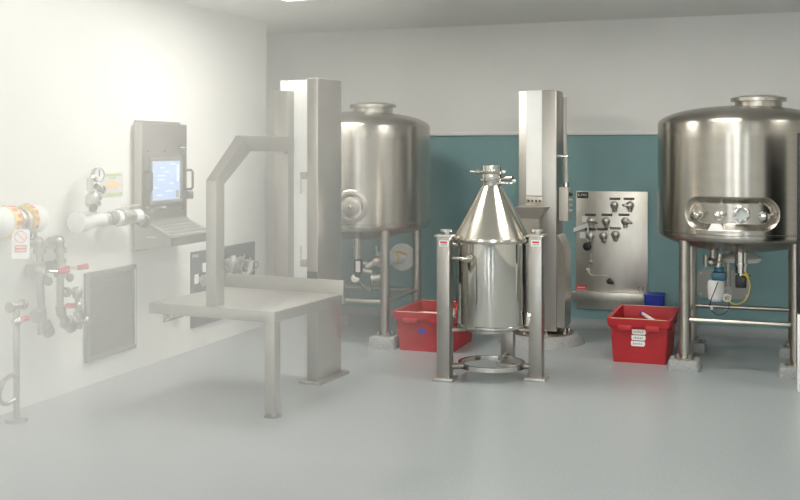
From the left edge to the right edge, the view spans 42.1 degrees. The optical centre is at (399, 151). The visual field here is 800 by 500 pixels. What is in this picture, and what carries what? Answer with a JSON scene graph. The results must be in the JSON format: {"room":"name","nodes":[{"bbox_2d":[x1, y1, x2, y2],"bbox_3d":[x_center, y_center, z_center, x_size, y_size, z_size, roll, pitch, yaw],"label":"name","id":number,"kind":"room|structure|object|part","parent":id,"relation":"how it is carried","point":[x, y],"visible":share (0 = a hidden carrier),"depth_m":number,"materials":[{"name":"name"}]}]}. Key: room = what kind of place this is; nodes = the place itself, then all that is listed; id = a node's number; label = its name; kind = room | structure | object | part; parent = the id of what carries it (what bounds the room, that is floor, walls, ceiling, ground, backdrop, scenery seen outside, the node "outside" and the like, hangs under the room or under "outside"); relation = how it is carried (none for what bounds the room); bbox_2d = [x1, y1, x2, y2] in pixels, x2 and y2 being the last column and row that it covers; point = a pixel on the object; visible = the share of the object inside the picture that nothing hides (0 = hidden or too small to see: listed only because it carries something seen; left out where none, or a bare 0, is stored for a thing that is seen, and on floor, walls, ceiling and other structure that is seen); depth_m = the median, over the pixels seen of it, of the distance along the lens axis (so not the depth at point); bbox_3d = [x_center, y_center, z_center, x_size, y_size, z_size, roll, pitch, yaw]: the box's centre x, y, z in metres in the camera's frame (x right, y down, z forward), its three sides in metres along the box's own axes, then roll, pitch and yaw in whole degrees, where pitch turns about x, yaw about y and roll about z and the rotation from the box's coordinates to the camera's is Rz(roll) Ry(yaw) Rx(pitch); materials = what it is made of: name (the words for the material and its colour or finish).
{"room":"clean room","nodes":[
{"label":"clean room","id":0,"kind":"room"},
{"bbox_2d":[0,0,265,414],"bbox_3d":[-3.244,0.190,4.099,0.600,2.620,12.250,0,0,20],"label":"wall","id":1,"kind":"structure","parent":0,"point":[76,76],"depth_m":6.91,"materials":[{"name":"white paint"}]},
{"bbox_2d":[0,203,48,241],"bbox_3d":[-2.183,0.401,5.838,0.243,0.217,0.461,0,0,20],"label":"pipe","id":2,"kind":"object","parent":1,"relation":"attached to","point":[34,218],"visible":0.85,"depth_m":5.81,"materials":[{"name":"metal"}]},
{"bbox_2d":[12,226,29,258],"bbox_3d":[-2.086,0.496,5.733,0.089,0.183,0.065,0,0,20],"label":"tag","id":3,"kind":"object","parent":2,"relation":"hanging from","point":[20,238],"visible":1,"depth_m":5.72,"materials":[{"name":"white paper"}]},
{"bbox_3d":[-2.106,0.453,5.832,0.079,0.113,0.228,0,0,5],"label":"valve handle","id":4,"kind":"part","parent":2,"relation":"part of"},
{"bbox_2d":[25,236,69,337],"bbox_3d":[-2.083,0.792,6.093,0.293,0.604,0.157,0,0,20],"label":"valve","id":5,"kind":"object","parent":1,"relation":"attached to","point":[38,270],"visible":0.91,"depth_m":6.06,"materials":[{"name":"metal"}]},
{"bbox_3d":[-2.072,0.752,6.115,0.045,0.068,0.056,0,0,20],"label":"knob","id":6,"kind":"part","parent":5,"relation":"part of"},
{"bbox_3d":[-2.048,0.691,6.059,0.099,0.030,0.057,0,0,2],"label":"lever","id":7,"kind":"part","parent":5,"relation":"part of","materials":[{"name":"metal"}]},
{"bbox_2d":[44,235,90,332],"bbox_3d":[-1.980,0.799,6.301,0.307,0.605,0.255,0,0,-38],"label":"pipe valves","id":8,"kind":"object","parent":1,"relation":"attached to","point":[67,323],"visible":0.91,"depth_m":6.25,"materials":[{"name":"metal"}]},
{"bbox_3d":[-2.006,0.751,6.298,0.045,0.073,0.066,0,0,20],"label":"knob","id":9,"kind":"part","parent":8,"relation":"part of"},
{"bbox_3d":[-1.957,1.017,6.441,0.047,0.124,0.100,0,0,20],"label":"knob","id":10,"kind":"part","parent":8,"relation":"part of","materials":[{"name":"metal"}]},
{"bbox_2d":[67,167,149,233],"bbox_3d":[-1.883,0.306,6.724,0.201,0.421,0.781,0,0,15],"label":"pipe","id":11,"kind":"object","parent":1,"relation":"attached to","point":[77,222],"visible":1,"depth_m":6.54,"materials":[{"name":"white metal"}]},
{"bbox_3d":[-1.898,0.345,6.435,0.048,0.055,0.085,0,0,-19],"label":"drain knob","id":12,"kind":"part","parent":11,"relation":"part of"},
{"bbox_3d":[-1.889,0.229,6.542,0.034,0.066,0.086,0,0,34],"label":"lever","id":13,"kind":"part","parent":11,"relation":"part of","materials":[{"name":"grey metal"}]},
{"bbox_3d":[-1.789,0.371,6.906,0.040,0.044,0.196,0,0,20],"label":"lever","id":14,"kind":"part","parent":11,"relation":"part of","materials":[{"name":"metal"}]},
{"bbox_3d":[-1.743,0.467,7.034,0.084,0.100,0.087,0,0,20],"label":"knob","id":15,"kind":"part","parent":11,"relation":"part of","materials":[{"name":"silver metal"}]},
{"bbox_2d":[84,264,135,362],"bbox_3d":[-1.914,1.060,6.899,0.028,0.574,0.552,0,0,20],"label":"air vent","id":16,"kind":"object","parent":1,"relation":"in","point":[109,294],"visible":0.98,"depth_m":6.87,"materials":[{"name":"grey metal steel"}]},
{"bbox_2d":[101,172,122,196],"bbox_3d":[-1.916,0.216,6.928,0.006,0.157,0.243,0,0,20],"label":"notice","id":17,"kind":"object","parent":1,"relation":"attached to","point":[113,182],"visible":0.74,"depth_m":6.93,"materials":[{"name":"white paper"}]},
{"bbox_2d":[134,120,205,250],"bbox_3d":[-1.583,0.232,7.411,0.310,0.903,0.688,0,0,20],"label":"terminal","id":18,"kind":"object","parent":1,"relation":"attached to","point":[160,147],"visible":1,"depth_m":7.29,"materials":[{"name":"metal"}]},
{"bbox_3d":[-1.724,0.203,7.133,0.069,0.158,0.018,0,0,20],"label":"handle","id":19,"kind":"part","parent":18,"relation":"part of","materials":[{"name":"silver metal"}]},
{"bbox_3d":[-1.730,0.232,7.434,0.016,0.903,0.571,0,0,20],"label":"wall plate","id":20,"kind":"part","parent":18,"relation":"part of","materials":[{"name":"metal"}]},
{"bbox_2d":[134,216,205,249],"bbox_3d":[-1.593,0.573,7.358,0.294,0.202,0.574,0,0,20],"label":"shelf","id":21,"kind":"object","parent":18,"relation":"attached to","point":[162,231],"depth_m":7.16,"materials":[{"name":"metal"}]},
{"bbox_3d":[-1.545,0.203,7.638,0.069,0.158,0.018,0,0,20],"label":"handle","id":22,"kind":"part","parent":18,"relation":"part of","materials":[{"name":"silver metal"}]},
{"bbox_2d":[163,314,182,322],"bbox_3d":[-1.657,1.163,7.600,0.057,0.125,0.277,0,0,20],"label":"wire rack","id":23,"kind":"object","parent":1,"relation":"attached to","point":[174,316],"visible":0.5,"depth_m":7.54,"materials":[{"name":"silver metal"}]},
{"bbox_2d":[190,241,258,327],"bbox_3d":[-1.358,1.046,8.265,0.161,0.576,1.116,0,0,20],"label":"panel","id":24,"kind":"object","parent":1,"relation":"attached to","point":[238,258],"visible":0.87,"depth_m":8.23,"materials":[{"name":"metal"}]},
{"bbox_2d":[0,316,799,499],"bbox_3d":[0.234,1.550,2.942,7.930,0.100,12.700,0,0,20],"label":"floor","id":25,"kind":"structure","parent":0,"point":[192,424],"depth_m":5.60,"materials":[{"name":"grey plastic"}]},
{"bbox_2d":[0,299,42,423],"bbox_3d":[-2.135,1.163,5.775,0.126,0.673,0.322,0,0,20],"label":"standpipe","id":26,"kind":"object","parent":25,"relation":"on","point":[36,315],"visible":1,"depth_m":5.77,"materials":[{"name":"metal"}]},
{"bbox_3d":[-2.128,0.942,5.802,0.060,0.060,0.092,0,0,20],"label":"lever","id":27,"kind":"part","parent":26,"relation":"part of","materials":[{"name":"metal"}]},
{"bbox_3d":[-2.061,0.927,5.874,0.042,0.076,0.084,0,0,32],"label":"knob","id":28,"kind":"part","parent":26,"relation":"part of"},
{"bbox_2d":[149,91,344,418],"bbox_3d":[-0.912,0.550,6.443,0.905,1.900,0.930,0,0,25],"label":"table","id":29,"kind":"object","parent":25,"relation":"on","point":[271,300],"visible":1,"depth_m":6.31,"materials":[{"name":"metal"}]},
{"bbox_3d":[-1.081,0.534,6.086,0.072,0.733,0.085,0,0,25],"label":"frame post","id":30,"kind":"part","parent":29,"relation":"part of","materials":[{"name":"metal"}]},
{"bbox_3d":[-0.723,1.215,5.896,0.066,0.570,0.066,0,0,25],"label":"leg","id":31,"kind":"part","parent":29,"relation":"part of","materials":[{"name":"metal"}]},
{"bbox_3d":[-0.757,0.300,6.834,0.105,1.400,0.090,0,0,25],"label":"frame post","id":32,"kind":"part","parent":29,"relation":"part of","materials":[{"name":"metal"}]},
{"bbox_2d":[280,78,348,385],"bbox_3d":[-0.583,0.510,6.925,0.343,1.980,0.400,0,0,25],"label":"mast","id":33,"kind":"object","parent":25,"relation":"on","point":[310,344],"visible":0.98,"depth_m":6.81,"materials":[{"name":"metal"}]},
{"bbox_3d":[-0.686,0.500,6.846,0.222,1.940,0.030,0,0,25],"label":"guard panel","id":34,"kind":"part","parent":33,"relation":"part of","materials":[{"name":"white plastic"}]},
{"bbox_3d":[-0.646,0.658,6.804,0.015,0.095,0.016,0,0,25],"label":"bolt rod","id":35,"kind":"part","parent":33,"relation":"part of","materials":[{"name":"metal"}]},
{"bbox_3d":[-0.500,1.490,6.886,0.160,0.020,0.400,0,0,25],"label":"plate","id":36,"kind":"part","parent":33,"relation":"part of","materials":[{"name":"metal"}]},
{"bbox_2d":[341,102,429,349],"bbox_3d":[-0.352,0.547,8.485,1.196,1.905,1.211,0,0,20],"label":"storage tank","id":37,"kind":"object","parent":25,"relation":"on","point":[385,155],"visible":0.67,"depth_m":7.98,"materials":[{"name":"metal"}]},
{"bbox_3d":[-0.478,1.155,8.129,0.770,0.033,0.034,0,0,20],"label":"rail","id":38,"kind":"part","parent":37,"relation":"part of","materials":[{"name":"metal"}]},
{"bbox_3d":[-0.219,-0.352,8.499,0.380,0.105,0.380,0,0,20],"label":"manway lid","id":39,"kind":"part","parent":37,"relation":"part of","materials":[{"name":"metal"}]},
{"bbox_3d":[-0.220,1.155,8.854,0.770,0.033,0.034,0,0,20],"label":"rail","id":40,"kind":"part","parent":37,"relation":"part of","materials":[{"name":"metal"}]},
{"bbox_3d":[-0.115,0.998,8.000,0.072,0.825,0.072,0,0,20],"label":"leg","id":41,"kind":"part","parent":37,"relation":"part of","materials":[{"name":"metal"}]},
{"bbox_3d":[-0.115,1.393,8.000,0.136,0.035,0.136,0,0,20],"label":"plate","id":42,"kind":"part","parent":37,"relation":"part of","materials":[{"name":"metal"}]},
{"bbox_3d":[0.014,1.155,8.363,0.033,0.034,0.770,0,0,20],"label":"rail","id":43,"kind":"part","parent":37,"relation":"part of","materials":[{"name":"metal"}]},
{"bbox_3d":[0.143,0.998,8.726,0.072,0.825,0.072,0,0,20],"label":"leg","id":44,"kind":"part","parent":37,"relation":"part of","materials":[{"name":"metal"}]},
{"bbox_2d":[392,300,471,351],"bbox_3d":[0.283,1.350,8.075,0.500,0.300,0.660,0,0,20],"label":"crate","id":45,"kind":"object","parent":25,"relation":"on","point":[417,331],"visible":0.54,"depth_m":7.83,"materials":[{"name":"red plastic"}]},
{"bbox_2d":[432,229,548,382],"bbox_3d":[0.659,1.005,7.023,0.708,0.990,0.709,0,0,20],"label":"stand","id":46,"kind":"object","parent":25,"relation":"on","point":[507,359],"visible":0.86,"depth_m":6.81,"materials":[{"name":"metal"}]},
{"bbox_3d":[0.286,0.598,6.803,0.066,0.044,0.003,0,0,20],"label":"label plate","id":47,"kind":"part","parent":46,"relation":"part of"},
{"bbox_3d":[0.296,1.017,6.850,0.088,0.927,0.092,0,0,20],"label":"post","id":48,"kind":"part","parent":46,"relation":"part of","materials":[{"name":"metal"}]},
{"bbox_3d":[0.296,1.490,6.850,0.140,0.020,0.140,0,0,20],"label":"foot plate","id":49,"kind":"part","parent":46,"relation":"part of","materials":[{"name":"metal"}]},
{"bbox_3d":[0.296,0.551,6.850,0.118,0.014,0.106,0,0,20],"label":"cap plate","id":50,"kind":"part","parent":46,"relation":"part of","materials":[{"name":"metal"}]},
{"bbox_3d":[0.304,0.532,6.847,0.076,0.043,0.076,0,0,20],"label":"clamp knob","id":51,"kind":"part","parent":46,"relation":"part of","materials":[{"name":"metal"}]},
{"bbox_3d":[0.356,1.066,6.838,0.020,0.073,0.032,0,0,-31],"label":"catch lever","id":52,"kind":"part","parent":46,"relation":"part of","materials":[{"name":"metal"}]},
{"bbox_2d":[451,165,528,330],"bbox_3d":[0.611,0.627,6.944,0.518,1.075,0.530,0,0,20],"label":"container","id":53,"kind":"object","parent":46,"relation":"attached to","point":[491,257],"visible":0.96,"depth_m":6.76,"materials":[{"name":"metal"}]},
{"bbox_3d":[0.588,0.133,6.951,0.248,0.032,0.045,0,0,20],"label":"clamp handle","id":54,"kind":"part","parent":53,"relation":"part of","materials":[{"name":"metal"}]},
{"bbox_3d":[0.758,1.310,7.300,0.092,0.340,0.070,0,0,20],"label":"post","id":55,"kind":"part","parent":46,"relation":"part of","materials":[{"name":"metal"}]},
{"bbox_3d":[0.758,1.490,7.300,0.140,0.020,0.120,0,0,20],"label":"foot plate","id":56,"kind":"part","parent":46,"relation":"part of","materials":[{"name":"metal"}]},
{"bbox_3d":[0.844,1.013,6.830,0.040,0.266,0.033,0,0,20],"label":"catch lever","id":57,"kind":"part","parent":46,"relation":"part of","materials":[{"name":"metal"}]},
{"bbox_3d":[0.889,0.598,6.803,0.066,0.044,0.003,0,0,20],"label":"label plate","id":58,"kind":"part","parent":46,"relation":"part of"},
{"bbox_3d":[0.899,1.017,6.850,0.088,0.927,0.092,0,0,20],"label":"post","id":59,"kind":"part","parent":46,"relation":"part of","materials":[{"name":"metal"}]},
{"bbox_3d":[0.899,1.490,6.850,0.140,0.020,0.140,0,0,20],"label":"foot plate","id":60,"kind":"part","parent":46,"relation":"part of","materials":[{"name":"metal"}]},
{"bbox_3d":[0.899,0.551,6.850,0.118,0.014,0.106,0,0,20],"label":"cap plate","id":61,"kind":"part","parent":46,"relation":"part of","materials":[{"name":"metal"}]},
{"bbox_3d":[0.907,0.532,6.847,0.076,0.043,0.076,0,0,20],"label":"clamp knob","id":62,"kind":"part","parent":46,"relation":"part of","materials":[{"name":"metal"}]},
{"bbox_2d":[497,90,584,349],"bbox_3d":[1.117,0.510,8.242,0.690,1.980,0.690,0,0,20],"label":"column","id":63,"kind":"structure","parent":25,"relation":"on","point":[545,200],"depth_m":8.10,"materials":[{"name":"metal"}]},
{"bbox_3d":[1.048,0.382,8.124,0.130,0.062,0.014,0,0,20],"label":"slot plate","id":64,"kind":"part","parent":63,"relation":"part of","materials":[{"name":"metal"}]},
{"bbox_3d":[1.117,1.418,8.242,0.510,0.014,0.510,0,0,20],"label":"floor plate","id":65,"kind":"part","parent":63,"relation":"part of","materials":[{"name":"metal"}]},
{"bbox_2d":[607,304,678,364],"bbox_3d":[1.798,1.340,7.662,0.450,0.321,0.700,0,0,20],"label":"crate","id":66,"kind":"object","parent":25,"relation":"on","point":[644,341],"visible":1,"depth_m":7.38,"materials":[{"name":"red plastic"}]},
{"bbox_2d":[622,316,668,319],"bbox_3d":[1.798,1.266,7.662,0.373,0.012,0.607,0,0,20],"label":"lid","id":67,"kind":"object","parent":66,"relation":"in","point":[632,317],"visible":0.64,"depth_m":7.92,"materials":[{"name":"red plastic"}]},
{"bbox_2d":[640,311,654,319],"bbox_3d":[1.859,1.238,7.790,0.040,0.040,0.480,0,0,-1],"label":"brush","id":68,"kind":"object","parent":66,"relation":"in","point":[642,313],"visible":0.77,"depth_m":7.82,"materials":[{"name":"white plastic"}]},
{"bbox_2d":[643,292,665,305],"bbox_3d":[2.083,1.328,8.500,0.165,0.344,0.170,0,0,20],"label":"tub","id":69,"kind":"object","parent":25,"relation":"on","point":[650,298],"visible":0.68,"depth_m":8.43,"materials":[{"name":"blue plastic"}]},
{"bbox_3d":[2.083,1.162,8.500,0.165,0.012,0.170,0,0,20],"label":"lid","id":70,"kind":"part","parent":69,"relation":"part of","materials":[{"name":"blue plastic"}]},
{"bbox_2d":[657,95,799,379],"bbox_3d":[2.429,0.547,7.418,1.158,1.905,1.158,0,0,20],"label":"storage tank","id":71,"kind":"object","parent":25,"relation":"on","point":[727,175],"visible":0.99,"depth_m":6.99,"materials":[{"name":"metal"}]},
{"bbox_3d":[1.970,1.008,7.200,0.072,0.845,0.072,0,0,20],"label":"leg","id":72,"kind":"part","parent":71,"relation":"part of","materials":[{"name":"metal"}]},
{"bbox_3d":[1.970,1.413,7.200,0.136,0.035,0.136,0,0,20],"label":"plate","id":73,"kind":"part","parent":71,"relation":"part of","materials":[{"name":"metal"}]},
{"bbox_3d":[2.211,1.008,7.878,0.072,0.845,0.072,0,0,20],"label":"leg","id":74,"kind":"part","parent":71,"relation":"part of","materials":[{"name":"metal"}]},
{"bbox_3d":[2.211,1.413,7.878,0.136,0.035,0.136,0,0,20],"label":"plate","id":75,"kind":"part","parent":71,"relation":"part of","materials":[{"name":"metal"}]},
{"bbox_3d":[2.113,0.504,6.950,0.110,0.048,0.017,0,0,34],"label":"label plate","id":76,"kind":"part","parent":71,"relation":"part of","materials":[{"name":"white paper"}]},
{"bbox_3d":[2.309,1.160,7.079,0.720,0.033,0.034,0,0,20],"label":"rail","id":77,"kind":"part","parent":71,"relation":"part of","materials":[{"name":"metal"}]},
{"bbox_3d":[2.269,0.413,6.911,0.111,0.110,0.030,0,0,20],"label":"sight glass","id":78,"kind":"part","parent":71,"relation":"part of","materials":[{"name":"metal"}]},
{"bbox_3d":[2.268,0.413,6.906,0.078,0.078,0.003,0,0,20],"label":"glass","id":79,"kind":"part","parent":71,"relation":"part of","materials":[{"name":"clear glass"}]},
{"bbox_3d":[2.550,1.160,7.758,0.720,0.033,0.034,0,0,20],"label":"rail","id":80,"kind":"part","parent":71,"relation":"part of","materials":[{"name":"metal"}]},
{"bbox_3d":[2.559,-0.352,7.425,0.380,0.105,0.380,0,0,20],"label":"manway lid","id":81,"kind":"part","parent":71,"relation":"part of","materials":[{"name":"metal"}]},
{"bbox_3d":[2.889,1.413,7.637,0.136,0.035,0.136,0,0,20],"label":"plate","id":82,"kind":"part","parent":71,"relation":"part of","materials":[{"name":"metal"}]},
{"bbox_3d":[2.889,1.008,7.637,0.072,0.845,0.072,0,0,20],"label":"leg","id":83,"kind":"part","parent":71,"relation":"part of","materials":[{"name":"metal"}]},
{"bbox_3d":[2.648,1.413,6.959,0.136,0.035,0.136,0,0,20],"label":"plate","id":84,"kind":"part","parent":71,"relation":"part of","materials":[{"name":"metal"}]},
{"bbox_3d":[2.648,1.008,6.959,0.072,0.845,0.072,0,0,20],"label":"leg","id":85,"kind":"part","parent":71,"relation":"part of","materials":[{"name":"metal"}]},
{"bbox_2d":[797,133,799,391],"bbox_3d":[2.689,0.690,6.485,0.400,1.620,0.170,0,0,20],"label":"tall cabinet","id":86,"kind":"object","parent":25,"relation":"on","point":[798,134],"visible":1,"depth_m":6.50,"materials":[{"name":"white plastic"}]},
{"bbox_2d":[177,0,799,33],"bbox_3d":[0.234,-1.170,2.942,7.930,0.100,12.700,0,0,20],"label":"ceiling","id":87,"kind":"structure","parent":0,"point":[319,15],"depth_m":8.23,"materials":[{"name":"white paint"}]},
{"bbox_2d":[276,0,316,1],"bbox_3d":[-0.587,-1.105,7.002,0.900,0.030,0.900,0,0,20],"label":"recessed light","id":88,"kind":"object","parent":87,"relation":"in","point":[276,0],"visible":1,"depth_m":7.48,"materials":[{"name":"white"}]},
{"bbox_2d":[266,12,799,329],"bbox_3d":[2.007,0.190,8.818,7.330,2.620,0.160,0,0,20],"label":"wall","id":89,"kind":"structure","parent":0,"point":[620,74],"depth_m":8.92,"materials":[{"name":"white paint"}]},
{"bbox_2d":[266,90,279,275],"bbox_3d":[-0.978,0.450,9.763,0.672,2.060,0.050,0,0,20],"label":"door","id":90,"kind":"structure","parent":89,"relation":"in","point":[270,95],"depth_m":9.82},
{"bbox_2d":[375,243,412,270],"bbox_3d":[-0.071,0.953,9.361,0.376,0.250,0.218,0,0,-38],"label":"access cover","id":91,"kind":"object","parent":89,"relation":"attached to","point":[401,255],"visible":0.7,"depth_m":9.40,"materials":[{"name":"white plastic"}]},
{"bbox_2d":[430,131,657,135],"bbox_3d":[2.295,-0.160,8.617,6.703,0.030,0.024,0,0,20],"label":"trim","id":92,"kind":"structure","parent":89,"relation":"attached to","point":[581,132],"depth_m":8.90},
{"bbox_2d":[341,306,787,340],"bbox_3d":[2.306,1.462,8.573,6.603,0.075,0.100,0,0,20],"label":"baseboard","id":93,"kind":"structure","parent":89,"relation":"attached to","point":[576,323],"depth_m":8.54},
{"bbox_2d":[572,191,647,309],"bbox_3d":[1.768,0.833,8.763,0.624,1.001,0.102,0,0,20],"label":"panel","id":94,"kind":"object","parent":89,"relation":"attached to","point":[611,228],"visible":0.99,"depth_m":8.78,"materials":[{"name":"metal"}]},
{"bbox_2d":[697,269,749,299],"bbox_3d":[2.643,1.082,8.497,0.410,0.235,0.018,0,0,20],"label":"access cover","id":95,"kind":"object","parent":89,"relation":"attached to","point":[704,275],"visible":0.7,"depth_m":8.53,"materials":[{"name":"grey plastic"}]}
]}

